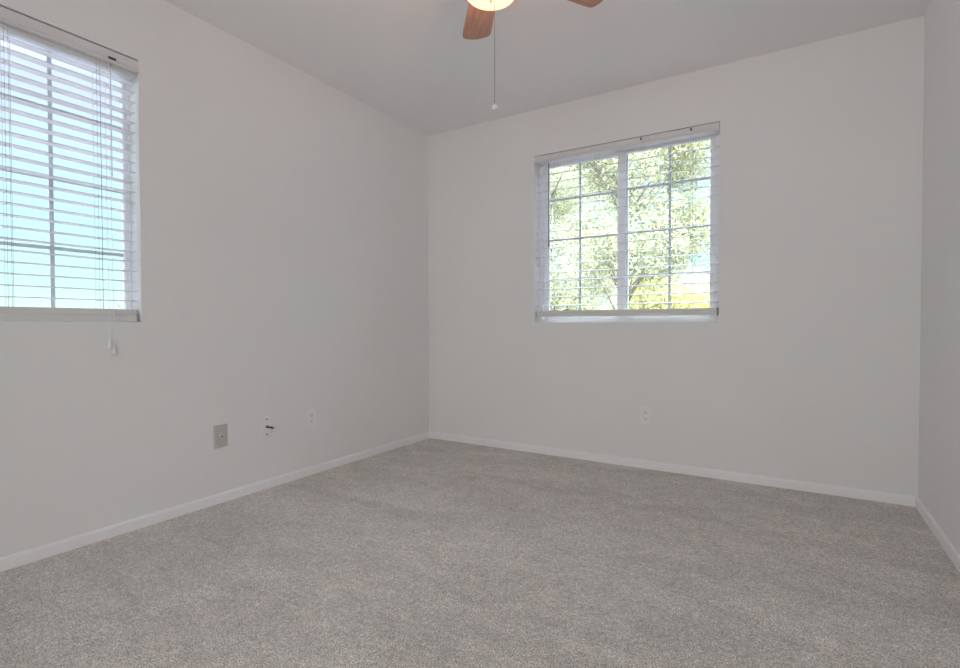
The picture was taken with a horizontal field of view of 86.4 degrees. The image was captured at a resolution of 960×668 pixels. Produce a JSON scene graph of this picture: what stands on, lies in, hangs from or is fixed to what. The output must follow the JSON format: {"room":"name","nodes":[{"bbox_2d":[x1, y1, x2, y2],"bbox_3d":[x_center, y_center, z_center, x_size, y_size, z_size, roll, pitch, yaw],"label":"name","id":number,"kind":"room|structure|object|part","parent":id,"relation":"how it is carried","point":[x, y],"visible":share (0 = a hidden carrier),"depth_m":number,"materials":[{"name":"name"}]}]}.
{"room":"empty bedroom","nodes":[
{"label":"empty bedroom","id":0,"kind":"room"},
{"bbox_2d":[0,0,428,557],"bbox_3d":[-1.512,-0.295,2.498,0.150,2.540,3.950,1,1,31],"label":"wall","id":1,"kind":"structure","parent":0,"point":[280,245],"depth_m":2.65,"materials":[{"name":"paint"}]},
{"bbox_2d":[0,50,131,321],"bbox_3d":[-1.950,-0.635,1.857,0.063,1.180,1.202,1,1,31],"label":"window","id":2,"kind":"structure","parent":1,"relation":"in","point":[125,216],"depth_m":2.25,"materials":[{"name":"white plastic"}]},
{"bbox_2d":[0,6,138,354],"bbox_3d":[-1.870,-0.561,1.809,0.089,1.319,1.196,1,1,31],"label":"window blind","id":3,"kind":"object","parent":2,"relation":"attached to","point":[13,24],"visible":1,"depth_m":2.10,"materials":[{"name":"white plastic"}]},
{"bbox_3d":[-1.807,-0.637,1.945,0.054,1.069,0.013,1,1,31],"label":"ladder cord","id":4,"kind":"part","parent":3,"relation":"part of","materials":[{"name":"white fabric"}]},
{"bbox_3d":[-1.798,-0.637,1.960,0.002,1.069,0.001,1,1,31],"label":"lift cord","id":5,"kind":"part","parent":3,"relation":"part of","materials":[{"name":"white fabric"}]},
{"bbox_3d":[-1.884,-0.074,1.827,0.050,0.056,1.176,1,1,31],"label":"rail","id":6,"kind":"part","parent":3,"relation":"part of","materials":[{"name":"white plastic"}]},
{"bbox_3d":[-1.651,-0.642,2.201,0.054,1.069,0.013,1,1,31],"label":"ladder cord","id":7,"kind":"part","parent":3,"relation":"part of","materials":[{"name":"white fabric"}]},
{"bbox_3d":[-1.641,-0.642,2.216,0.001,1.069,0.002,-1,1,-23],"label":"lift cord","id":8,"kind":"part","parent":3,"relation":"part of","materials":[{"name":"white fabric"}]},
{"bbox_3d":[-1.603,-0.576,2.192,0.019,1.183,0.006,1,1,31],"label":"pull cord","id":9,"kind":"part","parent":3,"relation":"part of","materials":[{"name":"white fabric"}]},
{"bbox_3d":[-1.594,-0.564,2.207,0.019,1.208,0.006,1,1,31],"label":"pull cord","id":10,"kind":"part","parent":3,"relation":"part of","materials":[{"name":"white fabric"}]},
{"bbox_3d":[-1.792,-0.639,2.091,0.024,1.164,0.621,1,1,31],"label":"sash","id":11,"kind":"part","parent":2,"relation":"part of","materials":[{"name":"white plastic"}]},
{"bbox_2d":[0,432,428,571],"bbox_3d":[-1.441,0.851,2.476,0.012,0.050,3.950,1,1,31],"label":"baseboard","id":12,"kind":"structure","parent":1,"relation":"attached to","point":[21,558],"depth_m":2.44,"materials":[{"name":"white paint"}]},
{"bbox_2d":[214,424,227,448],"bbox_3d":[-1.338,0.527,2.640,0.011,0.117,0.073,1,1,31],"label":"cable plate","id":13,"kind":"object","parent":1,"relation":"attached to","point":[220,431],"visible":1,"depth_m":2.64,"materials":[{"name":"white plastic"}]},
{"bbox_2d":[260,415,276,437],"bbox_3d":[-1.183,0.521,2.863,0.042,0.117,0.078,1,1,31],"label":"cable plate","id":14,"kind":"object","parent":1,"relation":"attached to","point":[266,427],"visible":1,"depth_m":2.86,"materials":[{"name":"white plastic"}]},
{"bbox_2d":[306,408,315,428],"bbox_3d":[-1.036,0.516,3.136,0.009,0.117,0.073,1,1,31],"label":"power outlet","id":15,"kind":"object","parent":1,"relation":"attached to","point":[310,413],"visible":1,"depth_m":3.13,"materials":[{"name":"white plastic"}]},
{"bbox_2d":[0,438,959,667],"bbox_3d":[-0.138,0.938,1.681,3.065,0.100,3.950,1,1,31],"label":"floor","id":16,"kind":"structure","parent":0,"point":[429,552],"depth_m":1.85,"materials":[{"name":"carpet"}]},
{"bbox_2d":[165,0,930,135],"bbox_3d":[-0.574,-1.614,0.931,3.365,0.150,5.900,1,1,31],"label":"ceiling","id":17,"kind":"structure","parent":0,"point":[410,61],"depth_m":2.74,"materials":[{"name":"paint"}]},
{"bbox_2d":[463,0,602,110],"bbox_3d":[0.025,-1.179,1.775,0.961,0.752,0.932,1,1,31],"label":"ceiling fan","id":18,"kind":"object","parent":17,"relation":"hanging from","point":[480,16],"visible":1,"depth_m":2.10,"materials":[{"name":"brown wood"}]},
{"bbox_3d":[0.001,-1.326,2.126,0.127,0.006,0.350,-9,2,-6],"label":"fan blade","id":19,"kind":"part","parent":18,"relation":"part of","materials":[{"name":"brown wood"}]},
{"bbox_3d":[0.039,-1.197,1.805,0.191,0.039,0.191,1,1,31],"label":"lamp shade","id":20,"kind":"part","parent":18,"relation":"part of","materials":[{"name":"beige glass"}]},
{"bbox_3d":[0.053,-1.046,1.835,0.003,0.433,0.003,-1,1,-29],"label":"pull chain","id":21,"kind":"part","parent":18,"relation":"part of","materials":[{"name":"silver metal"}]},
{"bbox_3d":[0.334,-1.323,1.938,0.350,0.006,0.127,-1,-8,-25],"label":"fan blade","id":22,"kind":"part","parent":18,"relation":"part of","materials":[{"name":"brown wood"}]},
{"bbox_2d":[428,16,924,496],"bbox_3d":[0.929,-0.316,3.408,3.365,2.540,0.150,1,1,31],"label":"wall","id":23,"kind":"structure","parent":0,"point":[808,370],"depth_m":2.95,"materials":[{"name":"paint"}]},
{"bbox_2d":[539,133,719,322],"bbox_3d":[0.961,-0.668,3.430,1.203,1.184,0.063,1,1,31],"label":"window","id":24,"kind":"structure","parent":23,"relation":"in","point":[622,156],"depth_m":3.41,"materials":[{"name":"white plastic"}]},
{"bbox_3d":[0.737,-0.670,3.583,0.606,1.128,0.024,1,1,31],"label":"sash","id":25,"kind":"part","parent":24,"relation":"part of","materials":[{"name":"white plastic"}]},
{"bbox_2d":[534,122,719,316],"bbox_3d":[0.914,-0.687,3.352,1.197,1.138,0.080,1,1,31],"label":"window blind","id":26,"kind":"object","parent":24,"relation":"attached to","point":[714,128],"visible":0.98,"depth_m":3.30,"materials":[{"name":"white plastic"}]},
{"bbox_3d":[0.788,-0.687,3.445,0.013,1.054,0.054,1,1,31],"label":"ladder cord","id":27,"kind":"part","parent":26,"relation":"part of","materials":[{"name":"white fabric"}]},
{"bbox_3d":[0.803,-0.687,3.435,0.002,1.054,0.001,1,1,31],"label":"lift cord","id":28,"kind":"part","parent":26,"relation":"part of","materials":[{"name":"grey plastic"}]},
{"bbox_3d":[0.922,-0.140,3.373,1.177,0.042,0.050,1,1,31],"label":"rail","id":29,"kind":"part","parent":26,"relation":"part of","materials":[{"name":"white plastic"}]},
{"bbox_3d":[1.044,-0.685,3.288,0.013,1.054,0.054,1,1,31],"label":"ladder cord","id":30,"kind":"part","parent":26,"relation":"part of","materials":[{"name":"white fabric"}]},
{"bbox_3d":[1.300,-0.682,3.131,0.013,1.054,0.054,1,1,31],"label":"ladder cord","id":31,"kind":"part","parent":26,"relation":"part of","materials":[{"name":"white fabric"}]},
{"bbox_3d":[1.315,-0.682,3.122,0.002,1.054,0.001,1,1,31],"label":"lift cord","id":32,"kind":"part","parent":26,"relation":"part of","materials":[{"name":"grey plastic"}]},
{"bbox_3d":[1.186,-0.666,3.278,0.606,1.128,0.024,1,1,31],"label":"sash","id":33,"kind":"part","parent":24,"relation":"part of","materials":[{"name":"white plastic"}]},
{"bbox_2d":[640,406,651,424],"bbox_3d":[1.055,0.519,3.253,0.073,0.117,0.009,1,1,31],"label":"power outlet","id":34,"kind":"object","parent":23,"relation":"attached to","point":[645,411],"visible":1,"depth_m":3.25,"materials":[{"name":"white plastic"}]},
{"bbox_2d":[429,431,915,506],"bbox_3d":[0.889,0.831,3.359,3.065,0.050,0.012,1,1,31],"label":"baseboard","id":35,"kind":"structure","parent":23,"relation":"attached to","point":[899,499],"depth_m":3.08,"materials":[{"name":"white paint"}]},
{"bbox_2d":[918,0,959,553],"bbox_3d":[1.231,-0.270,0.821,0.150,2.540,3.950,1,1,31],"label":"wall","id":36,"kind":"structure","parent":0,"point":[939,401],"depth_m":2.21,"materials":[{"name":"paint"}]},
{"bbox_2d":[915,497,959,572],"bbox_3d":[1.164,0.875,0.883,0.012,0.050,3.950,1,1,31],"label":"baseboard","id":37,"kind":"structure","parent":36,"relation":"attached to","point":[949,548],"depth_m":2.15,"materials":[{"name":"white paint"}]},
{"label":"outside","id":38,"kind":"structure","parent":0,"visible":0},
{"bbox_3d":[-0.161,3.218,33.366,210.000,0.200,230.000,1,1,31],"label":"ground","id":39,"kind":"structure","parent":38,"visible":0},
{"bbox_2d":[550,161,636,310],"bbox_3d":[2.443,-1.411,16.714,4.940,9.655,4.734,0,1,-18],"label":"leafy tree","id":40,"kind":"object","parent":39,"relation":"on","point":[555,177],"visible":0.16,"depth_m":16.47,"materials":[{"name":"green plant"}]},
{"bbox_2d":[550,140,710,309],"bbox_3d":[2.600,-0.521,8.984,3.400,8.148,3.672,0,1,28],"label":"leafy tree","id":41,"kind":"object","parent":39,"relation":"on","point":[687,212],"visible":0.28,"depth_m":8.22,"materials":[{"name":"green plant"}]},
{"bbox_2d":[596,262,709,309],"bbox_3d":[4.081,0.845,11.524,4.521,5.362,1.800,1,1,31],"label":"shrub","id":42,"kind":"object","parent":39,"relation":"on","point":[674,288],"visible":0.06,"depth_m":11.21,"materials":[{"name":"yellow plant"}]}
]}

